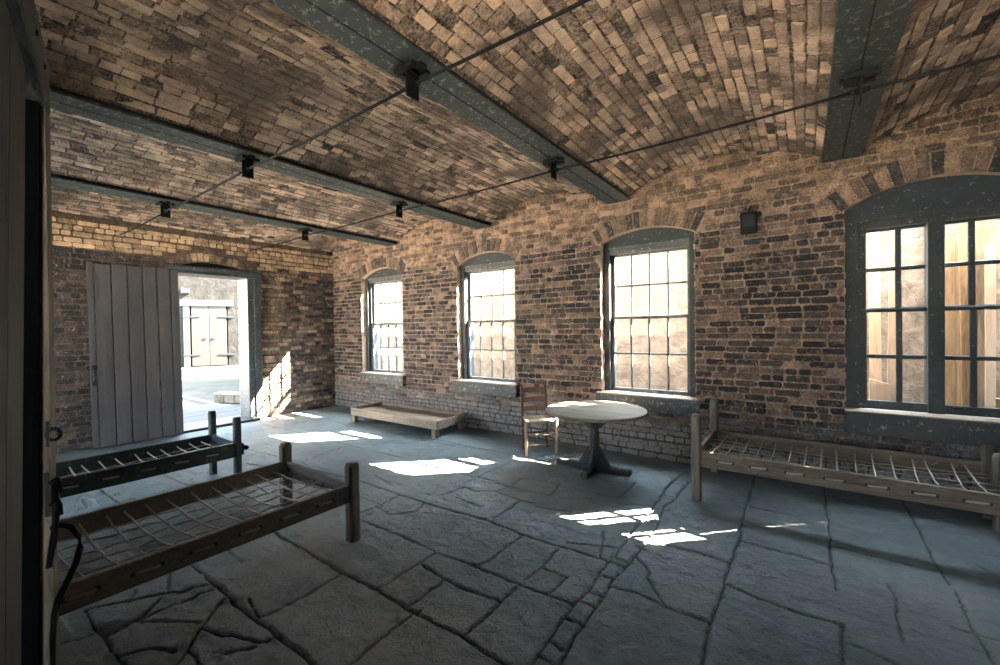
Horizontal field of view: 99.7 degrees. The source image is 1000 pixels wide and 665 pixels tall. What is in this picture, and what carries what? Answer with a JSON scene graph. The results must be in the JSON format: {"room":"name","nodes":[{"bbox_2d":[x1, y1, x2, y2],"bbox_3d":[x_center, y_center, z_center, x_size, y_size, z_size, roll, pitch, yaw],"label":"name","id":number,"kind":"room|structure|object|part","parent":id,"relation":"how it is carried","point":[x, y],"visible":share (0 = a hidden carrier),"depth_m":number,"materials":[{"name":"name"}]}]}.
{"room":"old barracks dormitory","nodes":[
{"label":"old barracks dormitory","id":0,"kind":"room"},
{"bbox_2d":[52,211,335,452],"bbox_3d":[-4.915,-0.204,6.555,0.441,3.402,5.700,0,1,36],"label":"wall","id":1,"kind":"structure","parent":0,"point":[297,302],"depth_m":6.64,"materials":[{"name":"brick"}]},
{"bbox_2d":[161,263,263,434],"bbox_3d":[-4.643,0.210,6.808,0.580,2.636,1.355,0,1,36],"label":"door frame","id":2,"kind":"structure","parent":1,"relation":"in","point":[249,283],"depth_m":7.13,"materials":[{"name":"blue paint"}]},
{"bbox_2d":[86,262,183,448],"bbox_3d":[-5.011,0.282,5.844,0.172,2.424,0.978,0,1,36],"label":"plank door","id":3,"kind":"structure","parent":2,"relation":"attached to","point":[121,359],"depth_m":5.79,"materials":[{"name":"grey wood"}]},
{"bbox_3d":[-5.232,0.557,5.448,0.067,0.270,0.040,0,1,36],"label":"handle","id":4,"kind":"part","parent":3,"relation":"part of","materials":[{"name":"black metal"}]},
{"bbox_2d":[51,185,349,251],"bbox_3d":[-4.267,-1.628,5.747,1.794,0.259,5.405,0,1,36],"label":"ceiling","id":5,"kind":"structure","parent":0,"point":[63,199],"depth_m":6.14,"materials":[{"name":"brick"}]},
{"bbox_2d":[48,108,438,241],"bbox_3d":[-2.621,-1.631,4.551,1.803,0.272,5.406,0,1,36],"label":"ceiling","id":6,"kind":"structure","parent":0,"point":[83,148],"depth_m":4.54,"materials":[{"name":"brick"}]},
{"bbox_2d":[34,0,592,222],"bbox_3d":[-0.994,-1.643,3.368,1.796,0.267,5.405,0,1,36],"label":"ceiling","id":7,"kind":"structure","parent":0,"point":[253,74],"depth_m":2.94,"materials":[{"name":"brick"}]},
{"bbox_2d":[56,405,999,664],"bbox_3d":[-1.423,1.508,2.417,10.700,0.038,7.650,0,1,36],"label":"floor","id":8,"kind":"structure","parent":0,"point":[471,549],"depth_m":2.60,"materials":[{"name":"grey stone"}]},
{"bbox_2d":[21,99,83,664],"bbox_3d":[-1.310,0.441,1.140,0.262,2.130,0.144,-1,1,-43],"label":"door","id":9,"kind":"structure","parent":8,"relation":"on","point":[42,505],"depth_m":1.16,"materials":[{"name":"brown wood"}]},
{"bbox_2d":[5,0,49,114],"bbox_3d":[-0.542,-0.697,0.371,0.056,0.140,2.280,-1,1,-43],"label":"header beam","id":10,"kind":"structure","parent":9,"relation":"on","point":[23,13],"depth_m":0.98,"materials":[{"name":"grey wood"}]},
{"bbox_2d":[0,0,25,664],"bbox_3d":[-0.531,0.434,0.338,0.079,2.100,1.714,-1,1,-43],"label":"plank door","id":11,"kind":"structure","parent":10,"relation":"attached to","point":[12,66],"depth_m":0.85,"materials":[{"name":"black wood"}]},
{"bbox_3d":[-1.294,0.440,1.199,0.055,2.130,0.080,-1,1,-43],"label":"post","id":12,"kind":"part","parent":9,"relation":"part of","materials":[{"name":"black wood"}]},
{"bbox_2d":[56,410,248,497],"bbox_3d":[-3.311,1.172,3.552,0.656,0.670,1.981,0,1,36],"label":"bed","id":13,"kind":"object","parent":8,"relation":"on","point":[91,473],"visible":0.84,"depth_m":3.77,"materials":[{"name":"blue paint"}]},
{"bbox_3d":[-3.577,1.154,3.702,0.044,0.140,1.850,0,1,36],"label":"rail","id":14,"kind":"part","parent":13,"relation":"part of","materials":[{"name":"grey wood"}]},
{"bbox_3d":[-3.089,1.151,3.348,0.044,0.140,1.850,0,1,36],"label":"rail","id":15,"kind":"part","parent":13,"relation":"part of","materials":[{"name":"grey wood"}]},
{"bbox_3d":[-3.028,1.157,4.447,0.062,0.670,0.062,0,1,36],"label":"bed post","id":16,"kind":"part","parent":13,"relation":"part of","materials":[{"name":"grey wood"}]},
{"bbox_3d":[-2.790,1.134,4.272,0.590,0.133,0.034,0,1,36],"label":"rail","id":17,"kind":"part","parent":13,"relation":"part of","materials":[{"name":"grey wood"}]},
{"bbox_3d":[-2.550,1.154,4.100,0.062,0.670,0.062,0,1,36],"label":"bed post","id":18,"kind":"part","parent":13,"relation":"part of","materials":[{"name":"grey wood"}]},
{"bbox_2d":[57,442,359,615],"bbox_3d":[-1.973,1.222,2.538,1.012,0.555,1.932,0,1,36],"label":"bed","id":19,"kind":"object","parent":8,"relation":"on","point":[84,591],"visible":0.9,"depth_m":2.62,"materials":[{"name":"brown wood"}]},
{"bbox_3d":[-2.355,1.159,2.815,0.044,0.125,1.850,0,1,36],"label":"rail","id":20,"kind":"part","parent":19,"relation":"part of","materials":[{"name":"brown wood"}]},
{"bbox_3d":[-1.805,1.207,3.560,0.082,0.555,0.082,0,1,36],"label":"bed post","id":21,"kind":"part","parent":19,"relation":"part of","materials":[{"name":"brown wood"}]},
{"bbox_3d":[-1.431,1.139,3.285,0.930,0.118,0.034,0,1,36],"label":"rail","id":22,"kind":"part","parent":19,"relation":"part of","materials":[{"name":"brown wood"}]},
{"bbox_3d":[-1.053,1.203,3.013,0.082,0.555,0.082,0,1,36],"label":"bed post","id":23,"kind":"part","parent":19,"relation":"part of","materials":[{"name":"brown wood"}]},
{"bbox_2d":[350,402,466,437],"bbox_3d":[-1.446,1.327,6.588,1.960,0.235,0.702,0,1,36],"label":"cot","id":24,"kind":"object","parent":8,"relation":"on","point":[435,419],"visible":1,"depth_m":6.43,"materials":[{"name":"brown wood"}]},
{"bbox_3d":[-2.357,1.375,6.868,0.075,0.160,0.075,0,1,36],"label":"leg","id":25,"kind":"part","parent":24,"relation":"part of","materials":[{"name":"brown wood"}]},
{"bbox_3d":[-0.891,1.366,5.807,0.075,0.160,0.075,0,1,36],"label":"leg","id":26,"kind":"part","parent":24,"relation":"part of","materials":[{"name":"brown wood"}]},
{"bbox_3d":[-0.579,1.355,6.322,0.075,0.160,0.075,0,1,36],"label":"leg","id":27,"kind":"part","parent":24,"relation":"part of","materials":[{"name":"brown wood"}]},
{"bbox_2d":[520,384,557,456],"bbox_3d":[0.451,1.042,5.101,0.401,0.786,0.393,-1,1,-10],"label":"chair","id":28,"kind":"object","parent":8,"relation":"on","point":[545,418],"visible":1,"depth_m":5.18,"materials":[{"name":"brown wood"}]},
{"bbox_3d":[0.275,1.043,5.222,0.034,0.786,0.092,-1,1,-10],"label":"post","id":29,"kind":"part","parent":28,"relation":"part of","materials":[{"name":"brown wood"}]},
{"bbox_3d":[0.305,1.226,4.895,0.033,0.425,0.033,-1,1,-32],"label":"leg","id":30,"kind":"part","parent":28,"relation":"part of","materials":[{"name":"beige wood"}]},
{"bbox_3d":[0.456,1.042,5.073,0.370,0.034,0.308,-1,1,-10],"label":"rush seat","id":31,"kind":"part","parent":28,"relation":"part of","materials":[{"name":"beige wicker"}]},
{"bbox_3d":[0.575,1.038,5.275,0.034,0.786,0.092,-1,1,-10],"label":"post","id":32,"kind":"part","parent":28,"relation":"part of","materials":[{"name":"brown wood"}]},
{"bbox_3d":[0.664,1.221,4.959,0.033,0.425,0.033,-1,1,-32],"label":"leg","id":33,"kind":"part","parent":28,"relation":"part of","materials":[{"name":"beige wood"}]},
{"bbox_2d":[546,400,647,478],"bbox_3d":[0.993,1.113,4.371,1.024,0.645,1.021,0,1,32],"label":"round table","id":34,"kind":"object","parent":8,"relation":"on","point":[594,414],"visible":1,"depth_m":4.33,"materials":[{"name":"grey wood"}]},
{"bbox_2d":[691,399,999,531],"bbox_3d":[2.698,1.054,3.413,1.955,0.735,0.935,0,1,36],"label":"bed","id":35,"kind":"object","parent":8,"relation":"on","point":[986,501],"visible":1,"depth_m":3.31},
{"bbox_3d":[1.685,1.066,3.617,0.075,0.735,0.075,0,1,36],"label":"bed post","id":36,"kind":"part","parent":35,"relation":"part of","materials":[{"name":"brown wood"}]},
{"bbox_3d":[1.938,1.065,3.965,0.034,0.123,0.860,0,1,36],"label":"rail","id":37,"kind":"part","parent":35,"relation":"part of","materials":[{"name":"brown wood"}]},
{"bbox_3d":[2.190,1.051,4.313,0.075,0.735,0.075,0,1,36],"label":"bed post","id":38,"kind":"part","parent":35,"relation":"part of","materials":[{"name":"brown wood"}]},
{"bbox_3d":[2.954,1.054,3.766,1.880,0.130,0.044,0,1,36],"label":"rail","id":39,"kind":"part","parent":35,"relation":"part of","materials":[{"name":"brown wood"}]},
{"bbox_3d":[2.441,1.069,3.060,1.880,0.130,0.044,0,1,36],"label":"rail","id":40,"kind":"part","parent":35,"relation":"part of","materials":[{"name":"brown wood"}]},
{"bbox_3d":[3.712,1.129,3.209,0.075,0.560,0.075,0,1,36],"label":"bed post","id":41,"kind":"part","parent":35,"relation":"part of","materials":[{"name":"brown wood"}]},
{"bbox_3d":[3.457,1.056,2.861,0.034,0.123,0.860,0,1,36],"label":"rail","id":42,"kind":"part","parent":35,"relation":"part of","materials":[{"name":"brown wood"}]},
{"bbox_3d":[3.559,1.139,2.999,0.075,0.550,0.075,0,1,36],"label":"bed post","id":43,"kind":"part","parent":35,"relation":"part of","materials":[{"name":"brown wood"}]},
{"bbox_2d":[355,0,837,195],"bbox_3d":[0.637,-1.658,2.182,1.800,0.258,5.404,0,1,36],"label":"ceiling","id":44,"kind":"structure","parent":0,"point":[598,79],"depth_m":2.70,"materials":[{"name":"brick"}]},
{"bbox_2d":[332,92,999,490],"bbox_3d":[0.877,-0.277,5.596,10.700,3.400,0.400,0,1,36],"label":"wall","id":45,"kind":"structure","parent":0,"point":[770,321],"depth_m":4.42,"materials":[{"name":"brick"}]},
{"bbox_2d":[51,173,397,245],"bbox_3d":[-3.361,-1.678,5.270,0.280,0.420,5.100,0,1,36],"label":"ceiling beam","id":46,"kind":"structure","parent":45,"relation":"attached to","point":[58,180],"depth_m":4.97,"materials":[{"name":"teal paint"}]},
{"bbox_2d":[155,201,174,217],"bbox_3d":[-3.751,-1.372,4.731,0.190,0.162,0.140,0,1,36],"label":"hanger","id":47,"kind":"object","parent":46,"relation":"attached to","point":[165,205],"visible":0.98,"depth_m":4.71,"materials":[{"name":"black metal"}]},
{"bbox_3d":[-3.751,-1.369,4.731,0.012,0.155,0.090,0,1,36],"label":"plate","id":48,"kind":"part","parent":47,"relation":"part of","materials":[{"name":"black metal"}]},
{"bbox_2d":[119,0,590,234],"bbox_3d":[-1.097,-1.368,2.803,10.200,0.040,0.018,0,1,36],"label":"rod","id":49,"kind":"object","parent":47,"relation":"hanging from","point":[581,2],"visible":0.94,"depth_m":2.32,"materials":[{"name":"black metal"}]},
{"bbox_3d":[-4.487,-1.343,5.266,1.820,0.030,0.018,0,1,36],"label":"rod","id":50,"kind":"part","parent":49,"relation":"part of","materials":[{"name":"black metal"}]},
{"bbox_3d":[-2.936,-1.362,4.139,2.015,0.030,0.018,0,1,36],"label":"rod","id":51,"kind":"part","parent":49,"relation":"part of","materials":[{"name":"black metal"}]},
{"bbox_3d":[-1.306,-1.372,2.955,2.015,0.030,0.018,0,1,36],"label":"rod","id":52,"kind":"part","parent":49,"relation":"part of","materials":[{"name":"black metal"}]},
{"bbox_3d":[0.334,-1.381,1.763,2.040,0.030,0.018,0,1,36],"label":"rod","id":53,"kind":"part","parent":49,"relation":"part of","materials":[{"name":"black metal"}]},
{"bbox_2d":[298,228,311,240],"bbox_3d":[-2.793,-1.401,6.050,0.190,0.162,0.140,0,1,36],"label":"hanger","id":54,"kind":"object","parent":46,"relation":"attached to","point":[304,231],"visible":0.99,"depth_m":6.03,"materials":[{"name":"black metal"}]},
{"bbox_3d":[-2.793,-1.398,6.050,0.012,0.155,0.090,0,1,36],"label":"plate","id":55,"kind":"part","parent":54,"relation":"part of","materials":[{"name":"black metal"}]},
{"bbox_2d":[247,54,999,251],"bbox_3d":[-0.139,-1.397,4.122,10.200,0.040,0.018,0,1,36],"label":"rod","id":56,"kind":"object","parent":54,"relation":"hanging from","point":[995,56],"visible":0.99,"depth_m":2.94,"materials":[{"name":"black metal"}]},
{"bbox_3d":[-3.529,-1.372,6.585,1.820,0.030,0.018,0,1,36],"label":"rod","id":57,"kind":"part","parent":56,"relation":"part of","materials":[{"name":"black metal"}]},
{"bbox_3d":[-1.978,-1.391,5.458,2.015,0.030,0.018,0,1,36],"label":"rod","id":58,"kind":"part","parent":56,"relation":"part of","materials":[{"name":"black metal"}]},
{"bbox_3d":[-0.348,-1.401,4.273,2.015,0.030,0.018,0,1,36],"label":"rod","id":59,"kind":"part","parent":56,"relation":"part of","materials":[{"name":"black metal"}]},
{"bbox_3d":[1.292,-1.411,3.081,2.040,0.030,0.018,0,1,36],"label":"rod","id":60,"kind":"part","parent":56,"relation":"part of","materials":[{"name":"black metal"}]},
{"bbox_3d":[3.052,-1.421,1.802,2.310,0.030,0.018,0,1,36],"label":"rod","id":61,"kind":"part","parent":56,"relation":"part of","materials":[{"name":"black metal"}]},
{"bbox_2d":[50,85,491,228],"bbox_3d":[-1.731,-1.688,4.085,0.280,0.420,5.100,0,1,36],"label":"ceiling beam","id":62,"kind":"structure","parent":45,"relation":"attached to","point":[67,101],"depth_m":3.33,"materials":[{"name":"teal paint"}]},
{"bbox_2d":[235,154,259,178],"bbox_3d":[-2.121,-1.382,3.547,0.190,0.162,0.140,0,1,36],"label":"hanger","id":63,"kind":"object","parent":62,"relation":"attached to","point":[246,162],"visible":0.97,"depth_m":3.53,"materials":[{"name":"black metal"}]},
{"bbox_3d":[-2.121,-1.378,3.547,0.012,0.155,0.090,0,1,36],"label":"plate","id":64,"kind":"part","parent":63,"relation":"part of","materials":[{"name":"black metal"}]},
{"bbox_2d":[390,201,407,217],"bbox_3d":[-1.163,-1.411,4.865,0.190,0.162,0.140,0,1,36],"label":"hanger","id":65,"kind":"object","parent":62,"relation":"attached to","point":[398,204],"visible":1,"depth_m":4.84,"materials":[{"name":"black metal"}]},
{"bbox_3d":[-1.163,-1.407,4.865,0.012,0.155,0.090,0,1,36],"label":"plate","id":66,"kind":"part","parent":65,"relation":"part of","materials":[{"name":"black metal"}]},
{"bbox_2d":[360,268,405,385],"bbox_3d":[-2.023,-0.125,7.633,1.198,2.061,0.418,0,1,36],"label":"window","id":67,"kind":"structure","parent":45,"relation":"in","point":[373,374],"depth_m":7.78,"materials":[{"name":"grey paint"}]},
{"bbox_3d":[-2.006,-0.136,7.709,1.136,1.750,0.215,0,1,36],"label":"frame","id":68,"kind":"part","parent":67,"relation":"part of","materials":[{"name":"grey paint"}]},
{"bbox_3d":[-2.007,0.823,7.645,1.196,0.165,0.415,0,1,36],"label":"sill","id":69,"kind":"part","parent":67,"relation":"part of","materials":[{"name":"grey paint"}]},
{"bbox_3d":[-2.043,-0.967,7.665,1.000,0.085,0.140,0,1,36],"label":"head moulding","id":70,"kind":"part","parent":67,"relation":"part of","materials":[{"name":"grey paint"}]},
{"bbox_3d":[-2.010,-0.538,7.707,0.912,0.795,0.036,0,1,36],"label":"sash","id":71,"kind":"part","parent":67,"relation":"part of","materials":[{"name":"glass"}]},
{"bbox_3d":[-2.025,0.283,7.680,0.912,0.910,0.036,0,1,36],"label":"sash","id":72,"kind":"part","parent":67,"relation":"part of","materials":[{"name":"clear glass"}]},
{"bbox_2d":[267,0,630,203],"bbox_3d":[-0.101,-1.698,2.901,0.280,0.420,5.100,0,1,36],"label":"ceiling beam","id":73,"kind":"structure","parent":45,"relation":"attached to","point":[348,23],"depth_m":2.48,"materials":[{"name":"grey metal"}]},
{"bbox_2d":[394,60,429,101],"bbox_3d":[-0.491,-1.392,2.362,0.190,0.162,0.140,0,1,36],"label":"hanger","id":74,"kind":"object","parent":73,"relation":"attached to","point":[412,75],"visible":0.98,"depth_m":2.34,"materials":[{"name":"black metal"}]},
{"bbox_3d":[-0.491,-1.388,2.362,0.012,0.155,0.090,0,1,36],"label":"plate","id":75,"kind":"part","parent":74,"relation":"part of","materials":[{"name":"black metal"}]},
{"bbox_2d":[542,157,564,179],"bbox_3d":[0.467,-1.421,3.681,0.190,0.162,0.140,0,1,36],"label":"hanger","id":76,"kind":"object","parent":73,"relation":"attached to","point":[554,162],"visible":1,"depth_m":3.66,"materials":[{"name":"black metal"}]},
{"bbox_3d":[0.467,-1.417,3.681,0.012,0.155,0.090,0,1,36],"label":"plate","id":77,"kind":"part","parent":76,"relation":"part of","materials":[{"name":"black metal"}]},
{"bbox_2d":[453,252,518,397],"bbox_3d":[-0.147,-0.141,6.270,1.160,2.071,0.418,0,1,36],"label":"window","id":78,"kind":"structure","parent":45,"relation":"in","point":[493,261],"depth_m":6.32,"materials":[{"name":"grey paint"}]},
{"bbox_3d":[-0.132,0.812,6.282,1.160,0.165,0.415,0,1,36],"label":"sill","id":79,"kind":"part","parent":78,"relation":"part of","materials":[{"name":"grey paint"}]},
{"bbox_3d":[-0.138,-0.979,6.281,0.960,0.085,0.140,0,1,36],"label":"head moulding","id":80,"kind":"part","parent":78,"relation":"part of","materials":[{"name":"grey paint"}]},
{"bbox_3d":[-0.105,-0.549,6.322,0.912,0.795,0.036,0,1,36],"label":"sash","id":81,"kind":"part","parent":78,"relation":"part of","materials":[{"name":"glass"}]},
{"bbox_3d":[-0.120,0.272,6.295,0.912,0.910,0.036,0,1,36],"label":"sash","id":82,"kind":"part","parent":78,"relation":"part of","materials":[{"name":"clear glass"}]},
{"bbox_2d":[596,228,699,415],"bbox_3d":[1.722,-0.157,4.912,1.140,2.081,0.418,0,1,36],"label":"window","id":83,"kind":"structure","parent":45,"relation":"in","point":[649,241],"depth_m":4.88,"materials":[{"name":"blue paint"}]},
{"bbox_3d":[1.736,0.800,4.924,1.140,0.165,0.415,0,1,36],"label":"sill","id":84,"kind":"part","parent":83,"relation":"part of","materials":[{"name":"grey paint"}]},
{"bbox_3d":[1.731,-0.990,4.923,0.960,0.085,0.140,0,1,36],"label":"head moulding","id":85,"kind":"part","parent":83,"relation":"part of","materials":[{"name":"grey paint"}]},
{"bbox_3d":[1.749,0.261,4.937,0.912,0.910,0.036,0,1,36],"label":"sash","id":86,"kind":"part","parent":83,"relation":"part of","materials":[{"name":"clear glass"}]},
{"bbox_3d":[1.764,-0.561,4.964,0.912,0.795,0.036,0,1,36],"label":"sash","id":87,"kind":"part","parent":83,"relation":"part of","materials":[{"name":"glass"}]},
{"bbox_2d":[740,206,756,234],"bbox_3d":[2.455,-1.114,4.168,0.140,0.271,0.056,0,1,36],"label":"wall box","id":88,"kind":"object","parent":45,"relation":"attached to","point":[748,220],"visible":1,"depth_m":4.15,"materials":[{"name":"black metal"}]},
{"bbox_3d":[2.440,-1.101,4.148,0.100,0.115,0.006,0,1,36],"label":"plate","id":89,"kind":"part","parent":88,"relation":"part of","materials":[{"name":"black metal"}]},
{"bbox_2d":[822,0,913,162],"bbox_3d":[1.549,-1.707,1.701,0.280,0.420,5.100,0,1,36],"label":"ceiling beam","id":90,"kind":"structure","parent":45,"relation":"attached to","point":[868,34],"depth_m":2.34,"materials":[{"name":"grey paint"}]},
{"bbox_2d":[839,66,881,105],"bbox_3d":[2.117,-1.431,2.481,0.190,0.162,0.140,0,1,36],"label":"hanger","id":91,"kind":"object","parent":90,"relation":"attached to","point":[859,76],"visible":1,"depth_m":2.46,"materials":[{"name":"black metal"}]},
{"bbox_3d":[2.117,-1.427,2.481,0.012,0.155,0.090,0,1,36],"label":"plate","id":92,"kind":"part","parent":91,"relation":"part of","materials":[{"name":"black metal"}]},
{"bbox_2d":[844,175,999,448],"bbox_3d":[3.631,-0.196,3.524,1.196,2.146,0.418,0,1,36],"label":"window","id":93,"kind":"structure","parent":45,"relation":"in","point":[931,204],"depth_m":3.52,"materials":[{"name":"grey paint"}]},
{"bbox_3d":[3.669,-0.204,3.569,1.186,1.780,0.240,0,1,36],"label":"frame","id":94,"kind":"part","parent":93,"relation":"part of","materials":[{"name":"blue paint"}]},
{"bbox_3d":[3.646,0.781,3.537,1.196,0.190,0.415,0,1,36],"label":"sill","id":95,"kind":"part","parent":93,"relation":"part of","materials":[{"name":"blue paint"}]},
{"bbox_3d":[3.633,-0.966,3.526,1.050,0.085,0.165,0,1,36],"label":"head moulding","id":96,"kind":"part","parent":93,"relation":"part of","materials":[{"name":"blue paint"}]},
{"bbox_3d":[3.673,-0.559,3.577,0.952,0.752,0.036,0,1,36],"label":"sash","id":97,"kind":"part","parent":93,"relation":"part of","materials":[{"name":"paint"}]},
{"bbox_3d":[3.658,0.235,3.550,0.952,0.898,0.036,0,1,36],"label":"sash","id":98,"kind":"part","parent":93,"relation":"part of","materials":[{"name":"glass"}]},
{"bbox_2d":[865,0,999,147],"bbox_3d":[2.291,-1.663,0.981,1.807,0.268,5.405,0,1,36],"label":"ceiling","id":99,"kind":"structure","parent":0,"point":[937,34],"depth_m":2.65,"materials":[{"name":"brick"}]},
{"label":"outside","id":100,"kind":"structure","parent":0,"visible":0},
{"bbox_2d":[182,374,239,407],"bbox_3d":[-2.124,1.526,22.800,65.000,0.280,35.400,0,1,36],"label":"ground","id":101,"kind":"structure","parent":100,"point":[196,390],"depth_m":12.25,"materials":[{"name":"grey stone"}]},
{"bbox_2d":[178,276,239,376],"bbox_3d":[-11.261,-0.357,16.288,10.320,3.900,1.600,-1,1,-26],"label":"building","id":102,"kind":"structure","parent":101,"relation":"on","point":[208,307],"depth_m":16.41,"materials":[{"name":"beige stone"}]},
{"bbox_3d":[-11.607,0.138,16.360,0.559,2.320,0.070,-1,1,-26],"label":"door","id":103,"kind":"part","parent":102,"relation":"part of","materials":[{"name":"white wood"}]},
{"bbox_3d":[-11.089,0.127,16.613,0.559,2.320,0.070,-1,1,-26],"label":"door","id":104,"kind":"part","parent":102,"relation":"part of","materials":[{"name":"white wood"}]},
{"bbox_2d":[183,403,240,423],"bbox_3d":[-5.557,1.540,7.740,1.915,0.080,3.200,0,1,36],"label":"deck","id":105,"kind":"object","parent":101,"relation":"on","point":[199,413],"visible":0.15,"depth_m":7.97,"materials":[{"name":"grey stone"}]},
{"bbox_2d":[214,392,239,402],"bbox_3d":[-5.652,1.377,8.939,0.748,0.217,0.228,-1,1,8],"label":"wall","id":106,"kind":"structure","parent":105,"relation":"on","point":[219,397],"depth_m":8.84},
{"bbox_2d":[378,222,965,391],"bbox_3d":[-0.808,-0.458,9.870,16.350,3.950,0.500,0,1,36],"label":"stone rampart","id":107,"kind":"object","parent":101,"relation":"on","point":[678,259],"visible":0.02,"depth_m":7.33,"materials":[{"name":"beige stone"}]},
{"bbox_2d":[866,219,999,402],"bbox_3d":[6.121,-0.283,4.059,4.243,3.593,0.658,0,1,36],"label":"wall","id":108,"kind":"structure","parent":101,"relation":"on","point":[912,250],"depth_m":4.77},
{"bbox_2d":[868,219,999,407],"bbox_3d":[4.821,-0.119,3.612,2.532,3.254,0.220,0,1,36],"label":"hoarding","id":109,"kind":"object","parent":101,"relation":"on","point":[956,321],"visible":0.31,"depth_m":3.98,"materials":[{"name":"brown wood"}]}
]}

